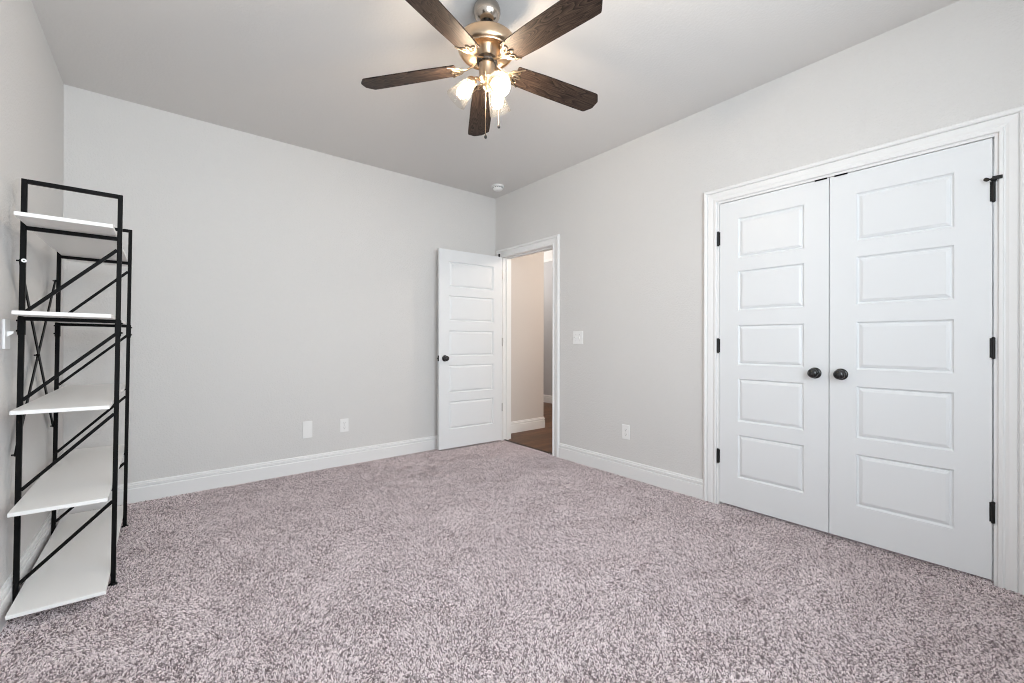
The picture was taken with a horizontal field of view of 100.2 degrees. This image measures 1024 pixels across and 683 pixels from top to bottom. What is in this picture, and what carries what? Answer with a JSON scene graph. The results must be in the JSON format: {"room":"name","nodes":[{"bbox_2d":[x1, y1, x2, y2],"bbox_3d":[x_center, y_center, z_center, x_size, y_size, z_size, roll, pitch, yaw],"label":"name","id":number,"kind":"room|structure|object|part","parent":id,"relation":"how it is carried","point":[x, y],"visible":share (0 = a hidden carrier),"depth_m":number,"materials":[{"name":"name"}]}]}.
{"room":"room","nodes":[
{"label":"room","id":0,"kind":"room"},
{"bbox_2d":[0,0,63,588],"bbox_3d":[-1.496,-0.263,0.964,0.120,2.752,4.706,0,0,-39],"label":"wall","id":1,"kind":"structure","parent":0,"point":[31,83],"depth_m":2.00,"materials":[{"name":"white paint"}]},
{"bbox_2d":[2,319,13,348],"bbox_3d":[-2.026,-0.030,1.726,0.024,0.120,0.076,0,0,-39],"label":"light switch","id":2,"kind":"object","parent":1,"relation":"attached to","point":[6,332],"visible":1,"depth_m":1.71,"materials":[{"name":"white plastic"}]},
{"bbox_3d":[-2.032,-0.030,1.721,0.008,0.120,0.076,0,0,-39],"label":"plate","id":3,"kind":"part","parent":2,"relation":"part of","materials":[{"name":"white plastic"}]},
{"bbox_2d":[0,508,65,633],"bbox_3d":[-1.446,1.042,1.006,0.014,0.143,4.466,0,0,-39],"label":"baseboard","id":4,"kind":"structure","parent":1,"relation":"attached to","point":[32,553],"depth_m":1.97,"materials":[{"name":"white"}]},
{"bbox_2d":[63,84,495,484],"bbox_3d":[-1.518,-0.263,3.906,3.567,2.752,0.120,0,0,-39],"label":"wall","id":5,"kind":"structure","parent":0,"point":[277,287],"depth_m":3.38,"materials":[{"name":"white paint"}]},
{"bbox_2d":[66,435,436,514],"bbox_3d":[-1.524,1.042,3.816,3.447,0.143,0.014,0,0,-39],"label":"baseboard","id":6,"kind":"structure","parent":5,"relation":"attached to","point":[140,491],"depth_m":3.40,"materials":[{"name":"white wood"}]},
{"bbox_2d":[303,421,311,438],"bbox_3d":[-1.740,0.750,3.643,0.076,0.142,0.008,0,0,-39],"label":"blank plate","id":7,"kind":"object","parent":5,"relation":"attached to","point":[307,425],"visible":1,"depth_m":3.64,"materials":[{"name":"white plastic"}]},
{"bbox_2d":[340,418,348,431],"bbox_3d":[-1.502,0.750,3.838,0.074,0.118,0.008,0,0,-39],"label":"outlet","id":8,"kind":"object","parent":5,"relation":"attached to","point":[344,423],"visible":1,"depth_m":3.84,"materials":[{"name":"white plastic"}]},
{"bbox_2d":[437,248,502,449],"bbox_3d":[-0.432,0.056,4.548,0.794,2.071,0.151,0,0,-37],"label":"door","id":9,"kind":"structure","parent":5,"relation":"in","point":[470,340],"depth_m":4.52,"materials":[{"name":"white wood"}]},
{"bbox_2d":[31,0,959,198],"bbox_3d":[-0.112,-1.687,2.092,3.687,0.100,4.706,0,0,-39],"label":"ceiling","id":10,"kind":"structure","parent":0,"point":[292,72],"depth_m":2.54,"materials":[{"name":"white paint"}]},
{"bbox_2d":[361,0,602,138],"bbox_3d":[-0.086,-1.302,2.065,1.243,0.669,1.216,0,0,-39],"label":"ceiling fan","id":11,"kind":"object","parent":10,"relation":"hanging from","point":[485,45],"visible":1,"depth_m":2.04,"materials":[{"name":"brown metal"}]},
{"bbox_3d":[-0.516,-1.325,2.154,0.499,0.006,0.135,-3,11,10],"label":"blade","id":12,"kind":"part","parent":11,"relation":"part of","materials":[{"name":"brown wood"}]},
{"bbox_3d":[-0.309,-1.325,1.734,0.135,0.006,0.499,13,9,27],"label":"blade","id":13,"kind":"part","parent":11,"relation":"part of","materials":[{"name":"brown wood"}]},
{"bbox_3d":[-0.234,-1.227,2.089,0.065,0.076,0.061,0,0,-39],"label":"bulb","id":14,"kind":"part","parent":11,"relation":"part of","materials":[{"name":"white glass"}]},
{"bbox_2d":[466,76,476,87],"bbox_3d":[-0.198,-1.266,2.088,0.054,0.049,0.055,0,0,-39],"label":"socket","id":15,"kind":"object","parent":11,"relation":"attached to","point":[471,81],"depth_m":2.07,"materials":[{"name":"metal"}]},
{"bbox_3d":[-0.180,-1.325,2.482,0.135,0.006,0.499,-12,-1,-9],"label":"blade","id":16,"kind":"part","parent":11,"relation":"part of","materials":[{"name":"brown wood"}]},
{"bbox_3d":[-0.126,-1.148,2.048,0.003,0.308,0.009,0,0,6],"label":"pull chain","id":17,"kind":"part","parent":11,"relation":"part of","materials":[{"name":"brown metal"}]},
{"bbox_3d":[-0.073,-1.208,2.013,0.061,0.066,0.076,0,0,-39],"label":"bulb","id":18,"kind":"part","parent":11,"relation":"part of","materials":[{"name":"white glass"}]},
{"bbox_3d":[-0.079,-1.224,2.171,0.068,0.078,0.056,0,0,-39],"label":"bulb","id":19,"kind":"part","parent":11,"relation":"part of","materials":[{"name":"white glass"}]},
{"bbox_3d":[0.155,-1.324,1.800,0.499,0.006,0.135,4,-9,46],"label":"blade","id":20,"kind":"part","parent":11,"relation":"part of","materials":[{"name":"brown wood"}]},
{"bbox_3d":[0.235,-1.324,2.263,0.499,0.006,0.135,3,-13,-26],"label":"blade","id":21,"kind":"part","parent":11,"relation":"part of","materials":[{"name":"brown wood"}]},
{"bbox_2d":[492,184,503,191],"bbox_3d":[-0.150,-1.612,4.512,0.132,0.050,0.132,0,0,-39],"label":"smoke detector","id":22,"kind":"object","parent":10,"relation":"attached to","point":[496,187],"visible":1,"depth_m":4.47,"materials":[{"name":"white plastic"}]},
{"bbox_2d":[0,402,1023,682],"bbox_3d":[-0.290,1.163,4.244,6.140,0.104,8.260,0,0,-39],"label":"floor","id":23,"kind":"structure","parent":0,"point":[377,569],"depth_m":1.73,"materials":[{"name":"grey carpet"}]},
{"bbox_2d":[5,178,131,619],"bbox_3d":[-2.179,0.218,2.172,0.339,1.786,1.210,1,-1,-39],"label":"shelving unit","id":24,"kind":"object","parent":23,"relation":"on","point":[77,563],"visible":1,"depth_m":1.95,"materials":[{"name":"white"}]},
{"bbox_3d":[-2.039,0.210,1.776,0.017,1.774,0.017,1,-1,-39],"label":"post","id":25,"kind":"part","parent":24,"relation":"part of","materials":[{"name":"black metal"}]},
{"bbox_3d":[-2.538,0.210,2.388,0.017,1.774,0.017,1,-1,-39],"label":"post","id":26,"kind":"part","parent":24,"relation":"part of","materials":[{"name":"black metal"}]},
{"bbox_3d":[-1.921,-0.093,1.872,0.278,0.016,0.017,1,-1,-39],"label":"rail","id":27,"kind":"part","parent":24,"relation":"part of","materials":[{"name":"black metal"}]},
{"bbox_3d":[-1.917,-0.471,1.875,0.278,0.016,0.017,1,-1,-39],"label":"rail","id":28,"kind":"part","parent":24,"relation":"part of","materials":[{"name":"black metal"}]},
{"bbox_3d":[-1.915,-0.665,1.877,0.278,0.017,0.017,1,-1,-39],"label":"rail","id":29,"kind":"part","parent":24,"relation":"part of","materials":[{"name":"black metal"}]},
{"bbox_3d":[-2.421,-0.094,2.484,0.278,0.016,0.017,1,-1,-39],"label":"rail","id":30,"kind":"part","parent":24,"relation":"part of","materials":[{"name":"black metal"}]},
{"bbox_3d":[-2.416,-0.472,2.487,0.278,0.016,0.017,1,-1,-39],"label":"rail","id":31,"kind":"part","parent":24,"relation":"part of","materials":[{"name":"black metal"}]},
{"bbox_3d":[-1.810,0.215,1.963,0.017,1.774,0.017,1,-1,-39],"label":"post","id":32,"kind":"part","parent":24,"relation":"part of","materials":[{"name":"black metal"}]},
{"bbox_3d":[-2.310,0.214,2.575,0.017,1.774,0.017,1,-1,-39],"label":"post","id":33,"kind":"part","parent":24,"relation":"part of","materials":[{"name":"black metal"}]},
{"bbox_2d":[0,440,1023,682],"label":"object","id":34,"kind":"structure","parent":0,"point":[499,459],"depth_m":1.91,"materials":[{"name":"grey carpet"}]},
{"bbox_2d":[511,251,543,421],"bbox_3d":[0.085,-0.261,5.348,0.739,2.752,0.120,0,0,-39],"label":"wall","id":35,"kind":"structure","parent":0,"point":[527,272],"depth_m":5.36,"materials":[{"name":"grey paint"}]},
{"bbox_2d":[511,417,544,432],"bbox_3d":[0.092,1.044,5.347,0.753,0.143,0.134,0,0,-39],"label":"baseboard","id":36,"kind":"structure","parent":35,"relation":"attached to","point":[534,423],"depth_m":5.34,"materials":[{"name":"white"}]},
{"bbox_2d":[544,261,552,395],"bbox_3d":[1.274,-0.259,7.106,0.100,2.752,5.800,0,0,-39],"label":"wall","id":37,"kind":"structure","parent":0,"point":[547,265],"depth_m":7.78,"materials":[{"name":"grey paint"}]},
{"bbox_2d":[544,395,551,402],"bbox_3d":[1.253,1.046,7.039,0.014,0.143,5.660,0,0,-39],"label":"baseboard","id":38,"kind":"structure","parent":37,"relation":"attached to","point":[547,398],"depth_m":7.76,"materials":[{"name":"white"}]},
{"bbox_2d":[544,250,552,261],"bbox_3d":[1.236,-1.539,7.021,0.070,0.175,5.660,0,0,-39],"label":"crown molding","id":39,"kind":"structure","parent":37,"relation":"attached to","point":[548,255],"depth_m":7.72,"materials":[{"name":"white"}]},
{"bbox_2d":[495,0,1023,478],"bbox_3d":[1.305,-0.259,3.173,0.120,2.752,4.586,0,0,-39],"label":"wall","id":40,"kind":"structure","parent":0,"point":[628,218],"depth_m":3.16,"materials":[{"name":"white paint"}]},
{"bbox_2d":[496,234,559,457],"bbox_3d":[0.192,0.042,4.537,0.165,2.147,0.989,0,0,-39],"label":"door frame","id":41,"kind":"structure","parent":40,"relation":"attached to","point":[552,242],"depth_m":4.43,"materials":[{"name":"white wood"}]},
{"bbox_2d":[504,439,551,453],"bbox_3d":[0.169,1.110,4.520,0.030,0.012,0.807,0,0,-39],"label":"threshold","id":42,"kind":"structure","parent":40,"relation":"attached to","point":[504,439],"depth_m":4.50,"materials":[{"name":"black wood"}]},
{"bbox_2d":[573,331,582,343],"bbox_3d":[0.601,-0.036,3.927,0.016,0.118,0.118,0,0,-39],"label":"light switch","id":43,"kind":"object","parent":40,"relation":"attached to","point":[577,335],"visible":1,"depth_m":3.93,"materials":[{"name":"white plastic"}]},
{"bbox_2d":[622,424,629,439],"bbox_3d":[0.937,0.744,3.521,0.008,0.118,0.074,0,0,-39],"label":"outlet","id":44,"kind":"object","parent":40,"relation":"attached to","point":[625,428],"visible":1,"depth_m":3.51,"materials":[{"name":"white plastic"}]},
{"bbox_2d":[558,443,702,499],"bbox_3d":[0.900,1.045,3.560,0.014,0.143,1.422,0,0,-39],"label":"baseboard","id":45,"kind":"structure","parent":40,"relation":"attached to","point":[665,479],"depth_m":3.43,"materials":[{"name":"white wood"}]},
{"bbox_2d":[717,177,829,532],"bbox_3d":[1.605,0.077,2.694,0.093,2.038,0.636,0,0,-39],"label":"door","id":46,"kind":"structure","parent":40,"relation":"in","point":[773,342],"depth_m":2.66,"materials":[{"name":"white wood"}]},
{"bbox_3d":[1.747,0.184,2.485,0.050,0.055,0.055,0,0,-39],"label":"knob","id":47,"kind":"part","parent":46,"relation":"part of","materials":[{"name":"black metal"}]},
{"bbox_2d":[703,105,1023,594],"bbox_3d":[1.853,0.037,2.483,0.142,2.162,1.457,0,0,-39],"label":"door frame","id":48,"kind":"structure","parent":40,"relation":"attached to","point":[1008,213],"depth_m":1.96,"materials":[{"name":"white wood"}]},
{"bbox_2d":[829,138,1002,579],"bbox_3d":[2.014,0.077,2.192,0.093,2.038,0.652,0,0,-39],"label":"door","id":49,"kind":"structure","parent":40,"relation":"in","point":[912,341],"depth_m":2.17,"materials":[{"name":"white wood"}]},
{"bbox_3d":[1.826,0.184,2.389,0.050,0.055,0.055,0,0,-39],"label":"knob","id":50,"kind":"part","parent":49,"relation":"part of","materials":[{"name":"black metal"}]}
]}

